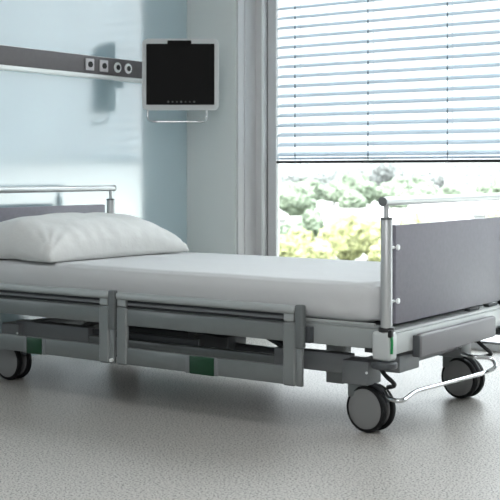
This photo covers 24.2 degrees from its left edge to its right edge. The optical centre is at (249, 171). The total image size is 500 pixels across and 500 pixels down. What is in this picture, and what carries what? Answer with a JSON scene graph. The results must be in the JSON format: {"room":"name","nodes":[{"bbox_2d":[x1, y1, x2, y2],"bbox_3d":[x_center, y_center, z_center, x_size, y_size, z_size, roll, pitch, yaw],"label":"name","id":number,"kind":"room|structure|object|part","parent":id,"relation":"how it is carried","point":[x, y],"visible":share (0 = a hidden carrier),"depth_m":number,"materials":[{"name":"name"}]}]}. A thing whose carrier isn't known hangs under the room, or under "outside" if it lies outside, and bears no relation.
{"room":"hospital room","nodes":[
{"label":"hospital room","id":0,"kind":"room"},
{"bbox_2d":[0,0,186,355],"bbox_3d":[-2.468,-0.480,3.869,0.012,2.800,7.308,0,0,35],"label":"wall","id":1,"kind":"structure","parent":0,"point":[56,130],"depth_m":6.18,"materials":[{"name":"blue paint"}]},
{"bbox_2d":[0,45,141,82],"bbox_3d":[-1.665,-0.556,4.962,0.053,0.120,4.220,0,0,35],"label":"wall rail","id":2,"kind":"object","parent":1,"relation":"attached to","point":[12,58],"visible":0.87,"depth_m":5.99,"materials":[{"name":"grey metal"}]},
{"bbox_3d":[-0.840,-0.564,6.112,0.008,0.062,0.064,0,0,35],"label":"socket plate","id":3,"kind":"part","parent":2,"relation":"part of","materials":[{"name":"grey plastic"}]},
{"bbox_3d":[-0.778,-0.564,6.202,0.008,0.062,0.064,0,0,35],"label":"socket plate","id":4,"kind":"part","parent":2,"relation":"part of","materials":[{"name":"grey plastic"}]},
{"bbox_2d":[114,62,120,72],"bbox_3d":[-0.714,-0.564,6.293,0.007,0.056,0.056,0,0,35],"label":"outlet","id":5,"kind":"object","parent":2,"relation":"attached to","point":[117,65],"depth_m":6.29,"materials":[{"name":"white plastic"}]},
{"bbox_2d":[125,64,131,73],"bbox_3d":[-0.664,-0.564,6.365,0.007,0.056,0.056,0,0,35],"label":"outlet","id":6,"kind":"object","parent":2,"relation":"attached to","point":[128,67],"depth_m":6.36,"materials":[{"name":"white plastic"}]},
{"bbox_2d":[142,39,218,122],"bbox_3d":[-0.379,-0.496,6.453,0.417,0.457,0.278,0,0,0],"label":"monitor","id":7,"kind":"object","parent":2,"relation":"attached to","point":[178,74],"visible":1,"depth_m":6.33,"materials":[{"name":"grey"}]},
{"bbox_3d":[-0.398,-0.307,6.335,0.332,0.079,0.041,0,0,0],"label":"handle","id":8,"kind":"part","parent":7,"relation":"part of","materials":[{"name":"silver metal"}]},
{"bbox_2d":[187,0,235,253],"bbox_3d":[-0.132,-0.480,6.910,0.359,2.800,0.352,0,0,35],"label":"wall pier","id":9,"kind":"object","parent":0,"point":[211,144],"visible":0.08,"depth_m":6.74,"materials":[{"name":"white paint"}]},
{"bbox_2d":[236,0,255,254],"bbox_3d":[0.010,-0.480,6.781,0.021,2.800,0.280,0,0,35],"label":"column","id":10,"kind":"structure","parent":9,"relation":"attached to","point":[245,9],"depth_m":6.72,"materials":[{"name":"white"}]},
{"bbox_2d":[256,0,260,255],"bbox_3d":[0.084,-0.480,6.830,0.056,2.800,0.115,0,0,35],"label":"trim","id":11,"kind":"structure","parent":9,"relation":"attached to","point":[258,2],"depth_m":6.78,"materials":[{"name":"white"}]},
{"bbox_2d":[0,337,499,499],"bbox_3d":[0.339,0.980,2.062,7.400,0.120,7.760,0,0,35],"label":"floor","id":12,"kind":"structure","parent":0,"point":[71,428],"depth_m":4.04,"materials":[{"name":"grey plastic"}]},
{"bbox_2d":[0,185,499,432],"bbox_3d":[-0.110,0.494,4.964,2.278,0.853,1.133,0,0,35],"label":"hospital bed","id":13,"kind":"object","parent":12,"relation":"on","point":[440,280],"visible":0.9,"depth_m":4.39,"materials":[{"name":"silver metal"}]},
{"bbox_3d":[-0.894,0.568,4.848,0.738,0.063,0.016,0,0,35],"label":"rail","id":14,"kind":"part","parent":13,"relation":"part of","materials":[{"name":"silver metal"}]},
{"bbox_3d":[-1.016,0.344,5.614,0.018,0.355,0.926,0,0,35],"label":"headboard","id":15,"kind":"part","parent":13,"relation":"part of","materials":[{"name":"grey plastic"}]},
{"bbox_3d":[-1.016,0.084,5.614,0.030,0.030,1.074,0,0,35],"label":"hand rail","id":16,"kind":"part","parent":13,"relation":"part of","materials":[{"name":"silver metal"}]},
{"bbox_3d":[-0.673,0.647,5.014,0.291,0.141,0.028,0,0,35],"label":"lifting arm","id":17,"kind":"part","parent":13,"relation":"part of","materials":[{"name":"black metal"}]},
{"bbox_2d":[100,298,107,304],"bbox_3d":[-0.576,0.512,4.625,0.043,0.029,0.015,0,0,35],"label":"end cap","id":18,"kind":"object","parent":13,"relation":"attached to","point":[103,301],"depth_m":4.62,"materials":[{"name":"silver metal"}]},
{"bbox_3d":[-0.575,0.642,4.622,0.054,0.225,0.022,0,0,35],"label":"rail post","id":19,"kind":"part","parent":13,"relation":"part of","materials":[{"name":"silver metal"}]},
{"bbox_3d":[-0.722,0.345,6.036,0.040,0.406,0.040,0,0,35],"label":"post","id":20,"kind":"part","parent":13,"relation":"part of","materials":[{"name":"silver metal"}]},
{"bbox_3d":[-0.541,0.686,4.598,0.025,0.136,0.014,0,0,35],"label":"guide post","id":21,"kind":"part","parent":13,"relation":"part of","materials":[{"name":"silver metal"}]},
{"bbox_2d":[117,299,127,306],"bbox_3d":[-0.500,0.512,4.571,0.043,0.029,0.015,0,0,35],"label":"end cap","id":22,"kind":"object","parent":13,"relation":"attached to","point":[120,302],"depth_m":4.56,"materials":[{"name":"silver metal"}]},
{"bbox_3d":[-0.499,0.642,4.569,0.054,0.225,0.022,0,0,35],"label":"rail post","id":23,"kind":"part","parent":13,"relation":"part of","materials":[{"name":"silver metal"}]},
{"bbox_2d":[0,252,380,321],"bbox_3d":[-0.117,0.455,4.977,2.036,0.142,0.986,0,0,35],"label":"mattress","id":24,"kind":"object","parent":13,"relation":"on","point":[348,290],"visible":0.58,"depth_m":4.56,"materials":[{"name":"grey fabric"}]},
{"bbox_2d":[0,212,189,262],"bbox_3d":[-0.775,0.284,5.384,0.566,0.194,0.894,0,0,35],"label":"pillow","id":25,"kind":"object","parent":24,"relation":"on","point":[70,236],"visible":1,"depth_m":5.14,"materials":[{"name":"white fabric"}]},
{"bbox_3d":[-0.177,0.568,4.347,0.737,0.063,0.016,0,0,35],"label":"rail","id":26,"kind":"part","parent":13,"relation":"part of","materials":[{"name":"silver metal"}]},
{"bbox_3d":[0.029,0.692,4.700,0.610,0.093,0.130,0,0,35],"label":"lift motor","id":27,"kind":"part","parent":13,"relation":"part of","materials":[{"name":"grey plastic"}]},
{"bbox_3d":[0.098,0.647,4.475,0.291,0.141,0.028,0,0,35],"label":"lifting arm","id":28,"kind":"part","parent":13,"relation":"part of","materials":[{"name":"black metal"}]},
{"bbox_3d":[0.142,0.642,4.121,0.054,0.225,0.022,0,0,35],"label":"rail post","id":29,"kind":"part","parent":13,"relation":"part of","materials":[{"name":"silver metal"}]},
{"bbox_2d":[284,313,294,321],"bbox_3d":[0.140,0.512,4.124,0.043,0.029,0.015,0,0,35],"label":"end cap","id":30,"kind":"object","parent":13,"relation":"attached to","point":[290,317],"depth_m":4.12,"materials":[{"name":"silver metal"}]},
{"bbox_3d":[0.176,0.686,4.098,0.025,0.136,0.014,0,0,35],"label":"guide post","id":31,"kind":"part","parent":13,"relation":"part of","materials":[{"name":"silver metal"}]},
{"bbox_3d":[0.395,0.775,4.163,0.072,0.050,0.064,0,0,35],"label":"castor stem","id":32,"kind":"part","parent":13,"relation":"part of","materials":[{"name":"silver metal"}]},
{"bbox_3d":[0.463,0.138,3.952,0.017,0.048,0.017,0,0,35],"label":"rail rod","id":33,"kind":"part","parent":13,"relation":"part of","materials":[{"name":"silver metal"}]},
{"bbox_3d":[0.463,0.353,3.952,0.040,0.390,0.040,0,0,35],"label":"post","id":34,"kind":"part","parent":13,"relation":"part of","materials":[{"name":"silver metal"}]},
{"bbox_3d":[0.479,0.713,4.065,0.082,0.099,0.052,0,0,35],"label":"brake lever","id":35,"kind":"part","parent":13,"relation":"part of","materials":[{"name":"black plastic"}]},
{"bbox_3d":[0.476,0.583,3.918,0.013,0.059,0.013,0,0,35],"label":"release lever","id":36,"kind":"part","parent":13,"relation":"part of","materials":[{"name":"green plastic"}]},
{"bbox_3d":[0.757,0.100,4.374,0.030,0.030,1.074,0,0,35],"label":"hand rail","id":37,"kind":"part","parent":13,"relation":"part of","materials":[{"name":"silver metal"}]},
{"bbox_3d":[0.757,0.351,4.374,0.018,0.339,0.926,0,0,35],"label":"footboard","id":38,"kind":"part","parent":13,"relation":"part of","materials":[{"name":"grey plastic"}]},
{"bbox_3d":[0.835,0.775,4.782,0.072,0.050,0.064,0,0,35],"label":"castor stem","id":39,"kind":"part","parent":13,"relation":"part of","materials":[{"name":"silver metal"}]},
{"bbox_3d":[0.776,0.610,4.348,0.026,0.084,0.656,0,0,35],"label":"bumper panel","id":40,"kind":"part","parent":13,"relation":"part of","materials":[{"name":"grey plastic"}]},
{"bbox_3d":[0.940,0.713,4.719,0.085,0.094,0.019,0,0,29],"label":"brake lever","id":41,"kind":"part","parent":13,"relation":"part of","materials":[{"name":"black plastic"}]},
{"bbox_3d":[5.231,-0.480,3.250,0.740,2.800,0.210,0,0,35],"label":"wall window","id":42,"kind":"structure","parent":0,"visible":0},
{"bbox_2d":[261,0,499,351],"bbox_3d":[2.505,-0.480,5.123,5.874,2.800,0.115,0,0,35],"label":"window","id":43,"kind":"structure","parent":42,"relation":"attached to","point":[272,5],"depth_m":6.76,"materials":[{"name":"white metal"}]},
{"bbox_2d":[276,0,499,163],"bbox_3d":[1.108,-0.912,6.044,2.300,1.735,0.063,0,0,35],"label":"blind","id":44,"kind":"object","parent":43,"relation":"attached to","point":[452,88],"visible":1,"depth_m":6.28,"materials":[{"name":"white plastic"}]},
{"bbox_3d":[0.272,-0.897,6.628,0.007,1.705,0.063,0,0,35],"label":"ladder cord","id":45,"kind":"part","parent":44,"relation":"part of","materials":[{"name":"grey fabric"}]},
{"bbox_3d":[0.658,-0.897,6.358,0.007,1.705,0.063,0,0,35],"label":"ladder cord","id":46,"kind":"part","parent":44,"relation":"part of","materials":[{"name":"grey fabric"}]},
{"bbox_3d":[1.108,-0.057,6.044,2.300,0.015,0.052,0,0,35],"label":"rail","id":47,"kind":"part","parent":44,"relation":"part of","materials":[{"name":"black plastic"}]},
{"bbox_3d":[1.044,-0.897,6.089,0.007,1.705,0.063,0,0,35],"label":"ladder cord","id":48,"kind":"part","parent":44,"relation":"part of","materials":[{"name":"grey fabric"}]},
{"label":"outside","id":49,"kind":"structure","parent":0,"visible":0},
{"bbox_2d":[279,199,383,260],"bbox_3d":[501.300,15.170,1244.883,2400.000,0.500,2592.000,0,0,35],"label":"ground","id":50,"kind":"structure","parent":49,"point":[321,204],"depth_m":490.07,"materials":[{"name":"white"}]},
{"bbox_2d":[279,222,287,234],"bbox_3d":[4.609,12.133,221.941,5.482,5.574,6.060,0,0,-11],"label":"tree","id":51,"kind":"object","parent":50,"relation":"on","point":[282,230],"visible":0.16,"depth_m":220.78,"materials":[{"name":"green plant"}]},
{"bbox_2d":[279,181,292,215],"bbox_3d":[12.902,8.926,384.078,11.244,11.988,10.451,0,0,-41],"label":"tree","id":52,"kind":"object","parent":50,"relation":"on","point":[285,183],"visible":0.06,"depth_m":382.32,"materials":[{"name":"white plant"}]},
{"bbox_2d":[279,234,298,256],"bbox_3d":[4.888,11.977,169.990,4.804,5.885,4.870,0,0,-32],"label":"tree","id":53,"kind":"object","parent":50,"relation":"on","point":[287,246],"visible":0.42,"depth_m":168.25,"materials":[{"name":"yellow plant"}]},
{"bbox_2d":[279,164,300,182],"bbox_3d":[25.607,4.833,737.957,20.301,20.173,21.748,0,0,15],"label":"tree","id":54,"kind":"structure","parent":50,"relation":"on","point":[288,172],"depth_m":730.49,"materials":[{"name":"white plant"}]},
{"bbox_2d":[279,216,300,224],"bbox_3d":[19.897,13.070,290.000,40.600,3.700,12.600,0,0,-5],"label":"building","id":55,"kind":"structure","parent":50,"relation":"on","point":[282,219],"depth_m":282.94,"materials":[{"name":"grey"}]},
{"bbox_2d":[283,220,306,231],"bbox_3d":[8.504,12.189,232.863,6.371,5.462,6.049,0,0,23],"label":"tree","id":56,"kind":"object","parent":50,"relation":"on","point":[288,224],"visible":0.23,"depth_m":231.60,"materials":[{"name":"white plant"}]},
{"bbox_2d":[279,181,317,215],"bbox_3d":[13.662,8.727,332.238,11.148,12.385,10.584,0,0,-34],"label":"tree","id":57,"kind":"object","parent":50,"relation":"on","point":[294,198],"visible":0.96,"depth_m":329.10,"materials":[{"name":"green plant"}]},
{"bbox_2d":[287,227,316,245],"bbox_3d":[7.535,11.750,182.154,5.898,6.340,5.751,0,0,-21],"label":"tree","id":58,"kind":"object","parent":50,"relation":"on","point":[304,237],"visible":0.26,"depth_m":180.50,"materials":[{"name":"yellow plant"}]},
{"bbox_2d":[293,165,326,185],"bbox_3d":[32.966,5.494,636.512,18.623,18.851,19.360,0,0,7],"label":"tree","id":59,"kind":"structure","parent":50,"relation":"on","point":[309,171],"depth_m":631.57,"materials":[{"name":"white"}]},
{"bbox_2d":[299,209,324,236],"bbox_3d":[12.831,11.350,245.941,6.003,7.141,6.458,0,0,-24],"label":"tree","id":60,"kind":"object","parent":50,"relation":"on","point":[313,221],"visible":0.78,"depth_m":243.97,"materials":[{"name":"green plant"}]},
{"bbox_2d":[302,179,326,200],"bbox_3d":[26.097,8.926,502.028,13.970,11.989,12.984,0,0,2],"label":"tree","id":61,"kind":"object","parent":50,"relation":"on","point":[316,186],"visible":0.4,"depth_m":498.51,"materials":[{"name":"green plant"}]},
{"bbox_2d":[294,239,337,258],"bbox_3d":[9.092,12.063,159.847,6.165,5.715,5.737,0,0,-14],"label":"tree","id":62,"kind":"object","parent":50,"relation":"on","point":[320,249],"visible":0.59,"depth_m":158.29,"materials":[{"name":"yellow plant"}]},
{"bbox_2d":[316,225,326,239],"bbox_3d":[13.938,11.921,199.717,5.751,5.999,5.898,0,0,-26],"label":"tree","id":63,"kind":"object","parent":50,"relation":"on","point":[319,235],"visible":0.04,"depth_m":199.41,"materials":[{"name":"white plant"}]},
{"bbox_2d":[323,182,338,205],"bbox_3d":[37.270,9.555,516.289,12.870,10.731,11.962,0,0,-18],"label":"tree","id":64,"kind":"object","parent":50,"relation":"on","point":[330,186],"visible":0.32,"depth_m":512.96,"materials":[{"name":"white plant"}]},
{"bbox_2d":[323,166,344,183],"bbox_3d":[46.807,5.749,669.129,20.561,18.342,20.856,0,0,42],"label":"tree","id":65,"kind":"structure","parent":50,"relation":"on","point":[333,174],"depth_m":662.44,"materials":[{"name":"white"}]},
{"bbox_2d":[332,183,339,202],"bbox_3d":[38.477,9.274,472.984,10.874,11.292,9.837,0,0,0],"label":"tree","id":66,"kind":"object","parent":50,"relation":"on","point":[335,196],"visible":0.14,"depth_m":471.75,"materials":[{"name":"green plant"}]},
{"bbox_2d":[335,164,355,172],"bbox_3d":[66.916,4.671,838.399,22.231,20.498,21.917,0,0,-15],"label":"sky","id":67,"kind":"structure","parent":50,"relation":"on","point":[346,168],"depth_m":834.65,"materials":[{"name":"white"}]},
{"bbox_2d":[322,211,370,259],"bbox_3d":[14.781,10.437,177.897,7.420,8.966,7.321,0,0,-9],"label":"tree","id":68,"kind":"object","parent":50,"relation":"on","point":[349,236],"visible":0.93,"depth_m":175.53,"materials":[{"name":"yellow plant"}]},
{"bbox_2d":[338,189,367,208],"bbox_3d":[34.060,10.291,385.613,10.058,9.259,9.099,0,0,-1],"label":"tree","id":69,"kind":"object","parent":50,"relation":"on","point":[350,199],"visible":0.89,"depth_m":382.78,"materials":[{"name":"green plant"}]},
{"bbox_2d":[337,172,376,203],"bbox_3d":[36.755,7.378,401.994,13.889,15.084,13.186,0,0,45],"label":"tree","id":70,"kind":"object","parent":50,"relation":"on","point":[360,182],"visible":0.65,"depth_m":397.74,"materials":[{"name":"green plant"}]},
{"bbox_2d":[360,215,380,260],"bbox_3d":[20.135,11.083,195.021,7.891,7.674,7.343,0,0,37],"label":"tree","id":71,"kind":"object","parent":50,"relation":"on","point":[375,228],"visible":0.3,"depth_m":192.29,"materials":[{"name":"yellow plant"}]},
{"bbox_2d":[368,239,380,261],"bbox_3d":[19.501,11.949,162.075,6.261,5.943,6.177,0,0,10],"label":"tree","id":72,"kind":"object","parent":50,"relation":"on","point":[374,254],"visible":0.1,"depth_m":161.06,"materials":[{"name":"yellow plant"}]},
{"bbox_2d":[357,156,395,185],"bbox_3d":[76.378,1.267,701.118,23.425,27.306,23.093,0,0,25],"label":"tree","id":73,"kind":"object","parent":50,"relation":"on","point":[379,173],"visible":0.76,"depth_m":692.62,"materials":[{"name":"grey plant"}]},
{"bbox_2d":[375,181,401,201],"bbox_3d":[57.491,9.324,481.364,12.234,11.191,13.524,0,0,0],"label":"tree","id":74,"kind":"object","parent":50,"relation":"on","point":[384,189],"visible":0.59,"depth_m":477.90,"materials":[{"name":"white plant"}]},
{"bbox_2d":[314,208,473,237],"bbox_3d":[31.907,11.540,262.000,35.200,6.760,13.200,0,0,-8],"label":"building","id":75,"kind":"structure","parent":50,"relation":"on","point":[434,214],"depth_m":260.08,"materials":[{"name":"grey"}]},
{"bbox_2d":[393,164,405,177],"bbox_3d":[95.461,4.108,795.565,22.145,21.624,22.463,0,0,37],"label":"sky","id":76,"kind":"structure","parent":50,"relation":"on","point":[398,170],"depth_m":788.88,"materials":[{"name":"white"}]},
{"bbox_2d":[387,188,414,207],"bbox_3d":[49.490,10.040,381.040,10.746,9.761,11.562,0,0,5],"label":"tree","id":77,"kind":"object","parent":50,"relation":"on","point":[397,192],"visible":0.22,"depth_m":378.23,"materials":[{"name":"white plant"}]},
{"bbox_2d":[392,175,412,189],"bbox_3d":[66.360,8.167,516.210,11.441,13.507,12.647,0,0,-17],"label":"tree","id":78,"kind":"object","parent":50,"relation":"on","point":[403,182],"visible":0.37,"depth_m":513.33,"materials":[{"name":"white plant"}]},
{"bbox_2d":[399,212,430,223],"bbox_3d":[27.711,10.756,191.909,7.372,8.329,7.189,0,0,-37],"label":"tree","id":79,"kind":"object","parent":50,"relation":"on","point":[418,217],"visible":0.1,"depth_m":191.02,"materials":[{"name":"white plant"}]},
{"bbox_2d":[406,169,436,184],"bbox_3d":[95.777,6.523,656.342,18.417,16.794,17.716,0,0,16],"label":"tree","id":80,"kind":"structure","parent":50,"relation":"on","point":[421,172],"depth_m":652.09,"materials":[{"name":"white plant"}]},
{"bbox_2d":[409,175,434,187],"bbox_3d":[78.953,8.204,537.513,13.179,13.432,12.512,0,0,21],"label":"tree","id":81,"kind":"object","parent":50,"relation":"on","point":[415,180],"visible":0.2,"depth_m":534.57,"materials":[{"name":"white plant"}]},
{"bbox_2d":[411,188,432,195],"bbox_3d":[59.432,10.154,409.943,10.474,9.532,11.270,0,0,22],"label":"tree","id":82,"kind":"object","parent":50,"relation":"on","point":[417,191],"visible":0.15,"depth_m":407.27,"materials":[{"name":"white plant"}]},
{"bbox_2d":[413,184,436,194],"bbox_3d":[65.366,9.773,439.754,12.039,10.294,10.891,0,0,-20],"label":"tree","id":83,"kind":"object","parent":50,"relation":"on","point":[431,191],"visible":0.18,"depth_m":437.69,"materials":[{"name":"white plant"}]},
{"bbox_2d":[412,182,438,192],"bbox_3d":[68.518,9.333,458.284,13.497,11.175,12.210,0,0,-16],"label":"tree","id":84,"kind":"object","parent":50,"relation":"on","point":[430,185],"visible":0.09,"depth_m":456.23,"materials":[{"name":"green plant"}]},
{"bbox_2d":[435,169,443,187],"bbox_3d":[148.875,6.171,891.706,16.980,17.498,17.223,0,0,-27],"label":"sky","id":85,"kind":"structure","parent":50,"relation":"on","point":[439,175],"depth_m":887.18,"materials":[{"name":"white"}]},
{"bbox_2d":[436,185,464,194],"bbox_3d":[58.980,9.285,342.066,10.150,11.270,9.637,0,0,2],"label":"tree","id":86,"kind":"object","parent":50,"relation":"on","point":[446,189],"visible":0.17,"depth_m":339.38,"materials":[{"name":"green plant"}]},
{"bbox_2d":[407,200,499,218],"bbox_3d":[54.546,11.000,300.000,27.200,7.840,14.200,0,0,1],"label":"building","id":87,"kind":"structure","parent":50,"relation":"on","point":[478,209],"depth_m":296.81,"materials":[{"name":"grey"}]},
{"bbox_2d":[444,162,499,192],"bbox_3d":[151.218,3.670,760.000,46.600,22.500,20.600,0,0,1],"label":"sky","id":88,"kind":"structure","parent":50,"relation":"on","point":[467,176],"depth_m":750.00,"materials":[{"name":"grey"}]},
{"bbox_2d":[471,184,490,193],"bbox_3d":[84.694,9.636,421.993,11.520,10.569,10.707,0,0,33],"label":"tree","id":89,"kind":"object","parent":50,"relation":"on","point":[480,188],"visible":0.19,"depth_m":419.58,"materials":[{"name":"green plant"}]},
{"bbox_2d":[486,208,499,217],"bbox_3d":[41.645,10.432,194.094,7.420,8.975,7.321,0,0,4],"label":"tree","id":90,"kind":"object","parent":50,"relation":"on","point":[493,213],"visible":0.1,"depth_m":193.61,"materials":[{"name":"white plant"}]},
{"bbox_2d":[488,174,499,192],"bbox_3d":[76.366,7.453,343.659,12.554,14.935,13.507,0,0,-29],"label":"tree","id":91,"kind":"object","parent":50,"relation":"on","point":[495,187],"visible":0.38,"depth_m":341.70,"materials":[{"name":"green plant"}]},
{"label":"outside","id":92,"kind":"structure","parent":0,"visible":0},
{"bbox_2d":[485,335,499,341],"bbox_3d":[3.665,1.095,5.252,20.000,0.350,1.400,0,0,35],"label":"terrace","id":93,"kind":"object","parent":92,"point":[496,337],"depth_m":6.65,"materials":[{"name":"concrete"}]}
]}

